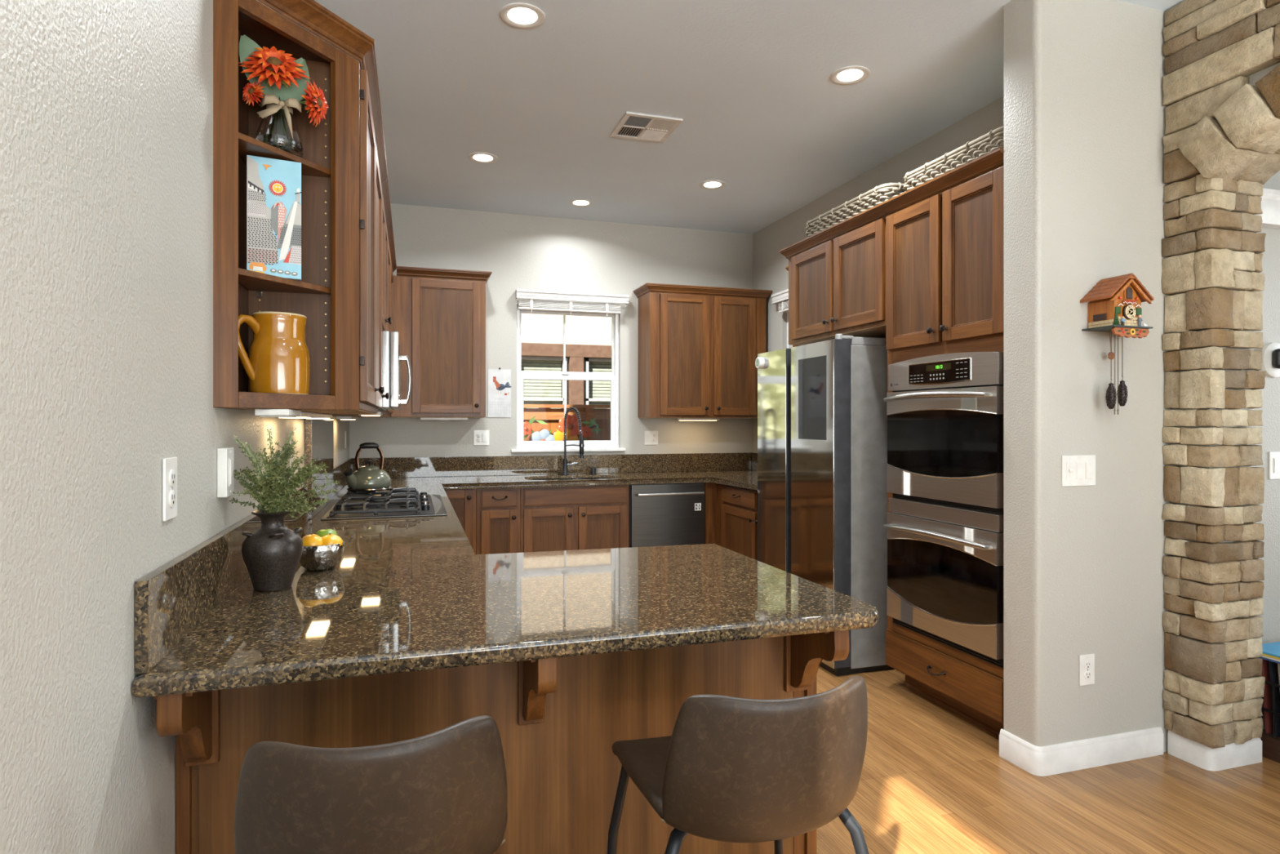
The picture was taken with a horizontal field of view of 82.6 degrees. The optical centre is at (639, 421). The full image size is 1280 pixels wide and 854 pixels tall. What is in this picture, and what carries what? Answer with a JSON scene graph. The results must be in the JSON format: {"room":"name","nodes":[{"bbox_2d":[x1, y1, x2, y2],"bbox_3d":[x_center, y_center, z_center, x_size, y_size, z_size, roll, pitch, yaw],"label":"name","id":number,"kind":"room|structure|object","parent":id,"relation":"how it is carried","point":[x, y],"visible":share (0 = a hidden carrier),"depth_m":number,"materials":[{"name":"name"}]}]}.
{"room":"kitchen","nodes":[
{"label":"kitchen","id":0,"kind":"room"},
{"bbox_2d":[0,0,349,853],"bbox_3d":[-0.765,-0.164,0.703,0.150,2.995,10.200,0,0,-17],"label":"wall","id":1,"kind":"structure","parent":0,"point":[106,106],"depth_m":1.08,"materials":[{"name":"paint"}]},
{"bbox_2d":[162,456,177,521],"bbox_3d":[-0.899,0.127,1.395,0.008,0.118,0.074,0,0,-17],"label":"wall outlet","id":2,"kind":"object","parent":1,"relation":"attached to","point":[169,464],"visible":1,"depth_m":1.38,"materials":[{"name":"white plastic"}]},
{"bbox_2d":[168,469,175,486],"bbox_3d":[-0.896,0.107,1.396,0.003,0.033,0.033,0,0,-17],"label":"receptacle","id":3,"kind":"object","parent":2,"relation":"attached to","point":[171,472],"depth_m":1.39,"materials":[{"name":"white plastic"}]},
{"bbox_2d":[168,489,175,506],"bbox_3d":[-0.896,0.146,1.396,0.003,0.033,0.033,0,0,-17],"label":"receptacle","id":4,"kind":"object","parent":2,"relation":"attached to","point":[171,492],"depth_m":1.39,"materials":[{"name":"white plastic"}]},
{"bbox_2d":[217,447,234,497],"bbox_3d":[-1.010,0.122,1.779,0.026,0.118,0.074,0,0,-17],"label":"wall switch","id":5,"kind":"object","parent":1,"relation":"attached to","point":[225,455],"visible":0.99,"depth_m":1.75,"materials":[{"name":"white plastic"}]},
{"bbox_2d":[229,457,233,486],"bbox_3d":[-1.000,0.122,1.783,0.004,0.068,0.034,0,0,-17],"label":"rocker switch","id":6,"kind":"object","parent":5,"relation":"attached to","point":[231,460],"depth_m":1.77,"materials":[{"name":"white plastic"}]},
{"bbox_2d":[134,457,351,674],"bbox_3d":[-1.497,0.345,3.326,0.020,0.156,4.408,0,0,-17],"label":"backsplash","id":7,"kind":"structure","parent":1,"relation":"attached to","point":[171,600],"depth_m":1.46,"materials":[{"name":"stone"}]},
{"bbox_2d":[213,0,375,410],"bbox_3d":[-0.897,-0.574,1.921,0.355,1.079,0.398,0,0,-17],"label":"upper cabinet","id":8,"kind":"object","parent":1,"relation":"attached to","point":[327,292],"visible":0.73,"depth_m":2.02,"materials":[{"name":"brown wood"}]},
{"bbox_2d":[246,155,301,281],"bbox_3d":[-0.969,-0.536,1.930,0.128,0.311,0.037,0,0,-26],"label":"book","id":9,"kind":"object","parent":8,"relation":"on","point":[273,186],"visible":0.98,"depth_m":1.91,"materials":[{"name":"paper"}]},
{"bbox_2d":[238,311,310,394],"bbox_3d":[-0.984,-0.178,1.953,0.179,0.220,0.160,0,0,-17],"label":"ceramic pitcher","id":10,"kind":"object","parent":8,"relation":"on","point":[277,361],"visible":0.88,"depth_m":1.90,"materials":[{"name":"yellow ceramic"}]},
{"bbox_2d":[254,408,300,417],"bbox_3d":[-0.967,-0.023,1.950,0.080,0.020,0.200,0,0,-17],"label":"light","id":11,"kind":"object","parent":8,"relation":"attached to","point":[262,412],"visible":1,"depth_m":1.86,"materials":[{"name":"white plastic"}]},
{"bbox_2d":[255,93,303,157],"bbox_3d":[-0.965,-0.787,1.949,0.116,0.138,0.119,0,0,-17],"label":"flower vase","id":12,"kind":"object","parent":8,"relation":"on","point":[277,128],"visible":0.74,"depth_m":1.91,"materials":[{"name":"green"}]},
{"bbox_2d":[242,80,265,106],"bbox_3d":[-0.987,-0.811,1.911,0.100,0.167,0.051,0,0,-32],"label":"flower","id":13,"kind":"object","parent":12,"relation":"in","point":[251,92],"visible":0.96,"depth_m":1.89,"materials":[{"name":"orange plant"}]},
{"bbox_2d":[239,34,279,98],"bbox_3d":[-0.997,-0.922,1.908,0.095,0.166,0.019,0,0,-34],"label":"leaf","id":14,"kind":"object","parent":12,"relation":"in","point":[247,46],"visible":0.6,"depth_m":1.90,"materials":[{"name":"green plant"}]},
{"bbox_2d":[238,46,311,99],"bbox_3d":[-0.958,-0.857,1.907,0.175,0.261,0.110,0,0,-17],"label":"flowers","id":15,"kind":"object","parent":12,"relation":"in","point":[273,64],"visible":0.94,"depth_m":1.88,"materials":[{"name":"orange plant"}]},
{"bbox_2d":[266,56,283,71],"bbox_3d":[-0.954,-0.927,1.898,0.045,0.046,0.046,0,0,-17],"label":"flower","id":16,"kind":"object","parent":15,"relation":"on","point":[277,61],"depth_m":1.88,"materials":[{"name":"orange plant"}]},
{"bbox_2d":[279,57,309,102],"bbox_3d":[-0.923,-0.904,1.940,0.076,0.128,0.027,0,0,-17],"label":"leaf","id":17,"kind":"object","parent":12,"relation":"in","point":[293,91],"visible":0.61,"depth_m":1.95,"materials":[{"name":"green plant"}]},
{"bbox_2d":[299,80,328,125],"bbox_3d":[-0.908,-0.822,1.948,0.146,0.189,0.093,0,0,-35],"label":"sunflower","id":18,"kind":"object","parent":12,"relation":"on","point":[316,103],"visible":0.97,"depth_m":1.95,"materials":[{"name":"orange plant"}]},
{"bbox_2d":[311,97,322,109],"bbox_3d":[-0.873,-0.860,1.964,0.031,0.031,0.031,0,0,-17],"label":"flower","id":19,"kind":"object","parent":18,"relation":"on","point":[317,104],"depth_m":1.95,"materials":[{"name":"orange plant"}]},
{"bbox_2d":[304,417,333,519],"bbox_3d":[-1.579,0.198,3.604,0.029,0.452,0.918,0,0,-17],"label":"backsplash","id":20,"kind":"structure","parent":1,"relation":"attached to","point":[318,433],"depth_m":3.46,"materials":[{"name":"stone"}]},
{"bbox_2d":[253,50,389,414],"bbox_3d":[-1.113,-0.574,2.653,0.348,1.079,1.182,0,0,-17],"label":"upper cabinet","id":21,"kind":"object","parent":1,"relation":"attached to","point":[372,157],"visible":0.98,"depth_m":2.45,"materials":[{"name":"brown wood"}]},
{"bbox_2d":[278,411,332,418],"bbox_3d":[-1.242,-0.023,2.718,0.085,0.020,0.930,0,0,-17],"label":"light","id":22,"kind":"object","parent":21,"relation":"attached to","point":[303,414],"visible":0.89,"depth_m":2.57,"materials":[{"name":"white plastic"}]},
{"bbox_2d":[330,221,396,417],"bbox_3d":[-1.763,-0.574,4.727,0.348,1.079,1.616,0,0,-17],"label":"upper cabinet","id":23,"kind":"object","parent":1,"relation":"attached to","point":[392,265],"visible":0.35,"depth_m":4.53,"materials":[{"name":"brown wood"}]},
{"bbox_2d":[336,416,358,419],"bbox_3d":[-1.774,-0.023,4.422,0.080,0.020,0.600,0,0,-17],"label":"light","id":24,"kind":"object","parent":23,"relation":"attached to","point":[337,417],"visible":1,"depth_m":4.15,"materials":[{"name":"white plastic"}]},
{"bbox_2d":[381,175,391,330],"bbox_3d":[-1.405,-0.769,3.586,0.348,0.687,0.765,0,0,-17],"label":"upper cabinet","id":25,"kind":"object","parent":1,"relation":"attached to","point":[386,207],"visible":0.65,"depth_m":3.57,"materials":[{"name":"brown wood"}]},
{"bbox_2d":[377,330,411,412],"bbox_3d":[-1.360,-0.232,3.600,0.440,0.364,0.740,0,0,-17],"label":"microwave","id":26,"kind":"object","parent":25,"relation":"attached to","point":[392,357],"visible":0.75,"depth_m":3.29,"materials":[{"name":"metal"}]},
{"bbox_2d":[349,203,752,477],"bbox_3d":[-0.538,-0.164,6.040,3.475,2.995,0.150,0,0,-17],"label":"wall","id":27,"kind":"structure","parent":0,"point":[521,251],"depth_m":5.91,"materials":[{"name":"paint"}]},
{"bbox_2d":[391,266,492,417],"bbox_3d":[-1.489,-0.574,5.463,0.709,1.079,0.380,0,0,-17],"label":"upper cabinet","id":28,"kind":"object","parent":27,"relation":"attached to","point":[439,321],"visible":0.98,"depth_m":5.32,"materials":[{"name":"brown wood"}]},
{"bbox_2d":[420,417,467,420],"bbox_3d":[-1.455,-0.023,5.412,0.340,0.020,0.060,0,0,-17],"label":"light","id":29,"kind":"object","parent":28,"relation":"attached to","point":[421,418],"visible":1,"depth_m":5.38,"materials":[{"name":"white plastic"}]},
{"bbox_2d":[473,430,488,444],"bbox_3d":[-1.249,0.124,5.734,0.120,0.118,0.010,0,0,-17],"label":"wall outlet","id":30,"kind":"object","parent":27,"relation":"attached to","point":[480,437],"visible":1,"depth_m":5.73,"materials":[{"name":"white plastic"}]},
{"bbox_2d":[488,367,511,417],"bbox_3d":[-1.111,-0.234,5.774,0.185,0.393,0.013,0,0,-17],"label":"wall calendar","id":31,"kind":"object","parent":27,"relation":"attached to","point":[499,380],"visible":1,"depth_m":5.78,"materials":[{"name":"paper"}]},
{"bbox_2d":[493,376,511,399],"bbox_3d":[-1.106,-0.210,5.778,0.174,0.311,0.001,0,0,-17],"label":"print","id":32,"kind":"object","parent":31,"relation":"attached to","point":[501,384],"depth_m":5.78,"materials":[{"name":"paper"}]},
{"bbox_2d":[351,452,757,477],"bbox_3d":[-0.349,0.347,5.183,3.322,0.154,1.597,0,0,-17],"label":"backsplash","id":33,"kind":"structure","parent":27,"relation":"attached to","point":[445,466],"depth_m":5.89,"materials":[{"name":"stone"}]},
{"bbox_2d":[511,304,625,452],"bbox_3d":[-0.590,-0.352,5.987,0.945,1.188,0.140,0,0,-17],"label":"window","id":34,"kind":"structure","parent":27,"relation":"in","point":[612,445],"depth_m":6.00,"materials":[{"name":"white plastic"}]},
{"bbox_2d":[515,288,628,315],"bbox_3d":[-0.543,-0.961,5.923,0.925,0.180,0.072,0,0,-17],"label":"window blind","id":35,"kind":"object","parent":34,"relation":"attached to","point":[571,306],"visible":1,"depth_m":5.89,"materials":[{"name":"white paint"}]},
{"bbox_2d":[644,431,657,444],"bbox_3d":[0.097,0.134,6.155,0.120,0.118,0.010,0,0,-17],"label":"wall outlet","id":36,"kind":"object","parent":27,"relation":"attached to","point":[651,437],"visible":1,"depth_m":6.16,"materials":[{"name":"white plastic"}]},
{"bbox_2d":[633,282,773,417],"bbox_3d":[0.529,-0.566,6.095,1.109,1.068,0.380,0,0,-17],"label":"upper cabinet","id":37,"kind":"object","parent":27,"relation":"attached to","point":[699,347],"visible":0.99,"depth_m":5.93,"materials":[{"name":"brown wood"}]},
{"bbox_2d":[676,417,719,420],"bbox_3d":[0.482,-0.021,6.051,0.360,0.020,0.060,0,0,-17],"label":"light","id":38,"kind":"object","parent":37,"relation":"attached to","point":[677,419],"visible":1,"depth_m":6.02,"materials":[{"name":"white plastic"}]},
{"bbox_2d":[300,0,1185,234],"bbox_3d":[2.403,-1.721,1.696,6.800,0.120,10.200,0,0,-17],"label":"ceiling","id":39,"kind":"structure","parent":0,"point":[755,96],"depth_m":3.66,"materials":[{"name":"paint"}]},
{"bbox_2d":[467,151,497,163],"bbox_3d":[-0.986,-1.657,4.574,0.184,0.006,0.184,0,0,-17],"label":"recessed light","id":40,"kind":"object","parent":39,"relation":"in","point":[480,157],"visible":1,"depth_m":4.58,"materials":[{"name":"white paint"}]},
{"bbox_2d":[499,2,545,28],"bbox_3d":[-0.480,-1.657,2.977,0.184,0.006,0.184,0,0,-17],"label":"recessed light","id":41,"kind":"object","parent":39,"relation":"in","point":[521,15],"visible":1,"depth_m":2.97,"materials":[{"name":"white paint"}]},
{"bbox_2d":[568,199,593,206],"bbox_3d":[-0.445,-1.657,5.513,0.184,0.006,0.184,0,0,-17],"label":"recessed light","id":42,"kind":"object","parent":39,"relation":"in","point":[576,202],"visible":1,"depth_m":5.51,"materials":[{"name":"white paint"}]},
{"bbox_2d":[610,111,683,142],"bbox_3d":[0.032,-1.655,4.100,0.323,0.011,0.335,0,0,-17],"label":"ceiling vent","id":43,"kind":"object","parent":39,"relation":"in","point":[633,126],"visible":1,"depth_m":4.08,"materials":[{"name":"white metal"}]},
{"bbox_2d":[699,180,725,189],"bbox_3d":[0.507,-1.657,5.093,0.184,0.006,0.184,0,0,-17],"label":"recessed light","id":44,"kind":"object","parent":39,"relation":"in","point":[708,184],"visible":1,"depth_m":5.09,"materials":[{"name":"white paint"}]},
{"bbox_2d":[830,66,870,84],"bbox_3d":[1.006,-1.657,3.486,0.184,0.006,0.184,0,0,-17],"label":"recessed light","id":45,"kind":"object","parent":39,"relation":"in","point":[848,75],"visible":1,"depth_m":3.48,"materials":[{"name":"white paint"}]},
{"bbox_2d":[752,96,1003,453],"bbox_3d":[1.595,-0.164,4.791,0.150,2.995,3.510,0,0,-17],"label":"wall","id":46,"kind":"structure","parent":0,"point":[770,273],"depth_m":5.26,"materials":[{"name":"paint"}]},
{"bbox_2d":[771,288,788,315],"bbox_3d":[1.226,-0.949,5.598,0.072,0.185,0.790,0,0,-17],"label":"window blind","id":47,"kind":"object","parent":46,"relation":"attached to","point":[783,306],"visible":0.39,"depth_m":5.82,"materials":[{"name":"white paint"}]},
{"bbox_2d":[786,311,792,348],"bbox_3d":[1.303,-0.345,5.606,0.140,1.202,0.760,0,0,-17],"label":"window","id":48,"kind":"structure","parent":46,"relation":"in","point":[788,346],"depth_m":5.92,"materials":[{"name":"white plastic"}]},
{"bbox_2d":[779,204,885,345],"bbox_3d":[1.345,-0.794,4.261,0.638,0.607,1.047,0,0,-17],"label":"upper cabinet","id":49,"kind":"object","parent":46,"relation":"attached to","point":[837,273],"visible":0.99,"depth_m":4.06,"materials":[{"name":"brown wood"}]},
{"bbox_2d":[805,182,915,237],"bbox_3d":[1.332,-1.139,4.201,0.420,0.206,0.855,0,0,-17],"label":"wicker basket","id":50,"kind":"object","parent":49,"relation":"on","point":[813,225],"visible":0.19,"depth_m":4.02,"materials":[{"name":"beige wicker"}]},
{"bbox_2d":[816,666,1279,853],"bbox_3d":[2.403,1.394,1.696,6.800,0.120,10.200,0,0,-17],"label":"floor","id":51,"kind":"structure","parent":0,"point":[933,780],"depth_m":2.59,"materials":[{"name":"brown wood"}]},
{"bbox_2d":[234,715,507,853],"bbox_3d":[-0.445,0.894,1.252,0.489,0.882,0.486,0,0,-17],"label":"bar stool","id":52,"kind":"object","parent":51,"relation":"on","point":[443,791],"visible":1,"depth_m":1.03,"materials":[{"name":"brown leather"}]},
{"bbox_2d":[444,488,475,554],"bbox_3d":[-1.363,0.899,5.349,0.267,0.870,0.670,0,0,-17],"label":"base cabinet","id":53,"kind":"object","parent":51,"relation":"on","point":[463,501],"visible":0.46,"depth_m":5.08,"materials":[{"name":"brown wood"}]},
{"bbox_2d":[475,487,520,554],"bbox_3d":[-1.087,0.899,5.435,0.308,0.870,0.671,0,0,-17],"label":"base cabinet","id":54,"kind":"object","parent":51,"relation":"on","point":[498,510],"visible":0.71,"depth_m":5.15,"materials":[{"name":"brown wood"}]},
{"bbox_2d":[153,630,849,853],"bbox_3d":[-0.305,0.899,1.881,1.428,0.869,0.908,0,0,-17],"label":"base cabinet","id":55,"kind":"object","parent":51,"relation":"on","point":[558,720],"visible":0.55,"depth_m":1.65,"materials":[{"name":"brown wood"}]},
{"bbox_2d":[520,484,628,552],"bbox_3d":[-0.553,0.899,5.603,0.808,0.870,0.670,0,0,-17],"label":"base cabinet","id":56,"kind":"object","parent":51,"relation":"on","point":[593,517],"visible":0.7,"depth_m":5.31,"materials":[{"name":"brown wood"}]},
{"bbox_2d":[628,482,705,547],"bbox_3d":[0.132,0.900,5.802,0.598,0.868,0.686,0,0,-17],"label":"dishwasher","id":57,"kind":"object","parent":51,"relation":"on","point":[660,514],"visible":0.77,"depth_m":5.51,"materials":[{"name":"metal"}]},
{"bbox_2d":[704,482,716,544],"bbox_3d":[0.751,0.899,6.038,0.708,0.870,0.619,0,0,-17],"label":"base cabinet","id":58,"kind":"object","parent":51,"relation":"on","point":[710,487],"visible":0.09,"depth_m":5.65,"materials":[{"name":"brown wood"}]},
{"bbox_2d":[132,417,878,697],"bbox_3d":[0.077,0.217,3.825,3.322,0.490,4.444,0,0,-17],"label":"countertop","id":59,"kind":"structure","parent":58,"relation":"on","point":[404,593],"depth_m":1.73,"materials":[{"name":"brown stone"}]},
{"bbox_2d":[241,508,303,591],"bbox_3d":[-0.936,0.325,1.857,0.141,0.197,0.141,0,0,-17],"label":"ceramic vase","id":60,"kind":"object","parent":59,"relation":"on","point":[272,554],"visible":0.94,"depth_m":1.81,"materials":[{"name":"black ceramic"}]},
{"bbox_2d":[228,427,340,518],"bbox_3d":[-0.910,0.134,1.858,0.255,0.241,0.163,0,0,-9],"label":"foliage","id":61,"kind":"object","parent":60,"relation":"in","point":[273,486],"visible":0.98,"depth_m":1.85,"materials":[{"name":"green plant"}]},
{"bbox_2d":[298,540,344,570],"bbox_3d":[-0.924,0.386,2.105,0.129,0.076,0.129,0,0,-17],"label":"metal bowl","id":62,"kind":"object","parent":59,"relation":"on","point":[321,557],"visible":0.81,"depth_m":2.06,"materials":[{"name":"silver metal"}]},
{"bbox_2d":[302,533,323,546],"bbox_3d":[-0.936,0.350,2.078,0.069,0.066,0.068,0,0,-17],"label":"fruit","id":63,"kind":"object","parent":62,"relation":"in","point":[312,540],"visible":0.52,"depth_m":2.06,"materials":[{"name":"orange plant"}]},
{"bbox_2d":[315,527,337,537],"bbox_3d":[-0.923,0.340,2.137,0.068,0.058,0.057,0,0,-17],"label":"fruit","id":64,"kind":"object","parent":62,"relation":"in","point":[321,533],"visible":0.36,"depth_m":2.12,"materials":[{"name":"green plant"}]},
{"bbox_2d":[321,533,342,546],"bbox_3d":[-0.894,0.353,2.102,0.069,0.064,0.066,0,0,-17],"label":"fruit","id":65,"kind":"object","parent":62,"relation":"in","point":[331,539],"visible":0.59,"depth_m":2.08,"materials":[{"name":"orange plant"}]},
{"bbox_2d":[320,486,447,519],"bbox_3d":[-1.261,0.393,3.655,0.530,0.061,0.920,0,0,-17],"label":"gas cooktop","id":66,"kind":"object","parent":59,"relation":"in","point":[401,502],"visible":0.99,"depth_m":3.40,"materials":[{"name":"metal"}]},
{"bbox_2d":[343,442,391,491],"bbox_3d":[-1.444,0.235,3.875,0.233,0.252,0.226,0,0,-17],"label":"tea kettle","id":67,"kind":"object","parent":66,"relation":"on","point":[369,477],"visible":1,"depth_m":3.81,"materials":[{"name":"green metal"}]},
{"bbox_2d":[561,406,584,475],"bbox_3d":[-0.535,0.149,5.810,0.179,0.548,0.057,0,0,3],"label":"kitchen faucet","id":68,"kind":"object","parent":59,"relation":"on","point":[581,445],"visible":1,"depth_m":5.80,"materials":[{"name":"silver metal"}]},
{"bbox_2d":[561,458,568,475],"bbox_3d":[-0.598,0.358,5.812,0.054,0.130,0.054,0,0,-17],"label":"faucet","id":69,"kind":"object","parent":68,"relation":"attached to","point":[565,464],"depth_m":5.80,"materials":[{"name":"silver metal"}]},
{"bbox_2d":[716,483,757,559],"bbox_3d":[0.972,0.899,5.401,0.666,0.870,0.726,0,0,-17],"label":"base cabinet","id":70,"kind":"object","parent":51,"relation":"on","point":[736,507],"visible":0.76,"depth_m":5.26,"materials":[{"name":"brown wood"}]},
{"bbox_2d":[606,675,869,853],"bbox_3d":[0.193,0.894,1.431,0.489,0.882,0.486,0,0,-17],"label":"bar stool","id":71,"kind":"object","parent":51,"relation":"on","point":[731,769],"visible":1,"depth_m":1.22,"materials":[{"name":"brown leather"}]},
{"bbox_2d":[757,333,893,675],"bbox_3d":[1.239,0.435,4.330,0.756,1.798,0.878,0,0,-17],"label":"refrigerator","id":72,"kind":"object","parent":51,"relation":"on","point":[822,417],"visible":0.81,"depth_m":3.90,"materials":[{"name":"metal"}]},
{"bbox_2d":[755,356,764,368],"bbox_3d":[0.751,-0.371,4.569,0.033,0.072,0.072,0,0,-17],"label":"timer","id":73,"kind":"object","parent":72,"relation":"attached to","point":[760,362],"visible":1,"depth_m":4.55,"materials":[{"name":"white plastic"}]},
{"bbox_2d":[879,147,1003,736],"bbox_3d":[1.619,0.118,3.385,0.639,2.432,0.788,0,0,-17],"label":"tall cabinet","id":74,"kind":"object","parent":51,"relation":"on","point":[944,233],"visible":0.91,"depth_m":3.25,"materials":[{"name":"brown wood"}]},
{"bbox_2d":[883,351,1003,668],"bbox_3d":[1.569,0.348,3.365,0.633,1.302,0.733,0,0,-17],"label":"double wall oven","id":75,"kind":"object","parent":74,"relation":"attached to","point":[944,526],"visible":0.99,"depth_m":3.21,"materials":[{"name":"silver metal"}]},
{"bbox_2d":[910,361,967,382],"bbox_3d":[1.337,-0.223,3.277,0.001,0.070,0.371,0,0,-17],"label":"control panel","id":76,"kind":"object","parent":75,"relation":"attached to","point":[924,371],"depth_m":3.27,"materials":[{"name":"black plastic"}]},
{"bbox_2d":[903,126,1003,192],"bbox_3d":[1.593,-1.135,3.370,0.420,0.196,0.715,0,0,-17],"label":"wicker basket","id":77,"kind":"object","parent":74,"relation":"on","point":[995,135],"visible":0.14,"depth_m":3.27,"materials":[{"name":"beige wicker"}]},
{"bbox_2d":[1260,680,1279,763],"bbox_3d":[2.682,1.181,2.902,0.385,0.306,0.375,0,0,-17],"label":"crate","id":78,"kind":"object","parent":51,"relation":"on","point":[1270,743],"visible":0.16,"depth_m":2.87,"materials":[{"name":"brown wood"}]},
{"bbox_2d":[1261,658,1272,733],"bbox_3d":[2.644,1.096,2.965,0.300,0.294,0.030,0,0,-17],"label":"record","id":79,"kind":"object","parent":78,"relation":"in","point":[1267,690],"visible":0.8,"depth_m":2.92,"materials":[{"name":"black paper"}]},
{"bbox_2d":[1268,660,1279,736],"bbox_3d":[2.654,1.096,2.935,0.300,0.294,0.030,0,0,-17],"label":"record","id":80,"kind":"object","parent":78,"relation":"in","point":[1273,671],"visible":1,"depth_m":2.89,"materials":[{"name":"black plastic"}]},
{"bbox_3d":[2.711,1.096,2.752,0.300,0.294,0.030,0,0,-17],"label":"record","id":81,"kind":"object","parent":78,"relation":"in","visible":0},
{"bbox_2d":[1256,656,1279,663],"bbox_3d":[2.660,0.945,2.882,0.310,0.006,0.310,0,0,-17],"label":"record","id":82,"kind":"object","parent":81,"relation":"on","point":[1261,657],"visible":0.02,"depth_m":2.89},
{"bbox_2d":[1258,654,1279,662],"bbox_3d":[2.664,0.938,2.884,0.310,0.006,0.310,0,0,-17],"label":"record","id":83,"kind":"object","parent":82,"relation":"on","point":[1262,655],"visible":0.02,"depth_m":2.89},
{"bbox_2d":[1262,653,1279,659],"bbox_3d":[2.667,0.930,2.885,0.310,0.006,0.310,0,0,-17],"label":"record","id":84,"kind":"object","parent":83,"relation":"on","point":[1264,654],"visible":0.02,"depth_m":2.89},
{"bbox_2d":[1262,641,1279,657],"bbox_3d":[2.671,0.923,2.886,0.310,0.006,0.310,0,0,-17],"label":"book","id":85,"kind":"object","parent":84,"relation":"on","point":[1272,648],"visible":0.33,"depth_m":2.95,"materials":[{"name":"blue paper"}]},
{"bbox_2d":[1003,0,1279,751],"bbox_3d":[3.311,-0.164,3.403,3.845,2.995,0.165,0,0,-17],"label":"wall partition","id":86,"kind":"structure","parent":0,"point":[1084,113],"depth_m":2.84,"materials":[{"name":"paint"}]},
{"bbox_2d":[1061,454,1095,486],"bbox_3d":[1.692,0.187,2.802,0.166,0.118,0.014,0,0,-17],"label":"wall switch","id":87,"kind":"object","parent":86,"relation":"attached to","point":[1076,470],"visible":1,"depth_m":2.80,"materials":[{"name":"white plastic"}]},
{"bbox_2d":[1075,461,1083,479],"bbox_3d":[1.692,0.187,2.801,0.034,0.068,0.004,0,0,-17],"label":"rocker switch","id":88,"kind":"object","parent":87,"relation":"attached to","point":[1079,464],"depth_m":2.80,"materials":[{"name":"white plastic"}]},
{"bbox_2d":[1084,461,1092,479],"bbox_3d":[1.736,0.187,2.815,0.034,0.068,0.004,0,0,-17],"label":"rocker switch","id":89,"kind":"object","parent":87,"relation":"attached to","point":[1088,464],"depth_m":2.81,"materials":[{"name":"white plastic"}]},
{"bbox_2d":[999,726,1163,776],"bbox_3d":[1.769,1.281,2.917,0.639,0.106,0.188,0,0,-17],"label":"baseboard","id":90,"kind":"structure","parent":86,"relation":"attached to","point":[1052,759],"depth_m":2.82,"materials":[{"name":"white paint"}]},
{"bbox_2d":[1079,653,1094,685],"bbox_3d":[1.730,0.958,2.817,0.074,0.118,0.008,0,0,-17],"label":"wall outlet","id":91,"kind":"object","parent":86,"relation":"attached to","point":[1086,662],"visible":1,"depth_m":2.81,"materials":[{"name":"white plastic"}]},
{"bbox_2d":[1093,313,1106,321],"bbox_3d":[1.749,-0.398,2.770,0.004,0.024,0.054,0,0,-17],"label":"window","id":92,"kind":"structure","parent":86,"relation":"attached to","point":[1096,317],"depth_m":2.77,"materials":[{"name":"brown wood"}]},
{"bbox_2d":[1080,272,1153,414],"bbox_3d":[1.819,-0.292,2.776,0.212,0.528,0.135,0,0,-17],"label":"cuckoo clock","id":93,"kind":"object","parent":86,"relation":"attached to","point":[1114,305],"visible":1,"depth_m":2.74,"materials":[{"name":"brown wood"}]},
{"bbox_2d":[1253,187,1279,229],"bbox_3d":[3.774,-0.898,3.423,2.750,0.135,0.075,0,0,-17],"label":"trim","id":94,"kind":"structure","parent":86,"relation":"attached to","point":[1270,200],"depth_m":3.04,"materials":[{"name":"white paint"}]},
{"bbox_2d":[1262,342,1279,377],"bbox_3d":[2.727,-0.266,3.102,0.150,0.150,0.060,0,0,-17],"label":"wall thermostat","id":95,"kind":"object","parent":86,"relation":"attached to","point":[1271,351],"visible":0.96,"depth_m":3.10,"materials":[{"name":"white plastic"}]},
{"bbox_2d":[1268,451,1279,479],"bbox_3d":[2.734,0.187,3.131,0.074,0.118,0.010,0,0,-17],"label":"wall switch","id":96,"kind":"object","parent":86,"relation":"attached to","point":[1273,456],"visible":1,"depth_m":3.12,"materials":[{"name":"white plastic"}]},
{"bbox_2d":[1161,0,1279,747],"bbox_3d":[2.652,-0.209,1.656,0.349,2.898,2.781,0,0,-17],"label":"stone wall","id":97,"kind":"structure","parent":0,"point":[1222,140],"depth_m":2.81,"materials":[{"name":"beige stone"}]},
{"bbox_2d":[1167,729,1262,771],"bbox_3d":[2.283,1.281,2.894,0.280,0.106,0.166,0,0,-17],"label":"baseboard","id":98,"kind":"structure","parent":97,"relation":"attached to","point":[1233,754],"depth_m":2.82,"materials":[{"name":"white paint"}]},
{"label":"outside","id":99,"kind":"structure","parent":0,"visible":0},
{"bbox_3d":[-2.449,1.734,4.472,30.000,0.200,50.000,0,0,-17],"label":"ground","id":100,"kind":"structure","parent":99,"visible":0},
{"bbox_2d":[521,313,611,408],"bbox_3d":[0.307,-1.516,11.728,6.400,6.300,0.300,0,0,-17],"label":"house","id":101,"kind":"structure","parent":100,"relation":"on","point":[588,338],"depth_m":11.19,"materials":[{"name":"paint"}]},
{"bbox_2d":[523,404,610,440],"bbox_3d":[-0.043,0.714,8.863,3.220,1.840,0.140,0,0,-17],"label":"fence","id":102,"kind":"object","parent":100,"relation":"on","point":[550,414],"visible":0.1,"depth_m":8.61,"materials":[{"name":"brown wood"}]},
{"bbox_2d":[523,414,601,440],"bbox_3d":[-0.934,0.174,8.448,1.036,0.524,0.094,0,0,-17],"label":"flowers","id":103,"kind":"object","parent":102,"relation":"attached to","point":[572,428],"visible":0.48,"depth_m":8.45,"materials":[{"name":"multicoloured plant"}]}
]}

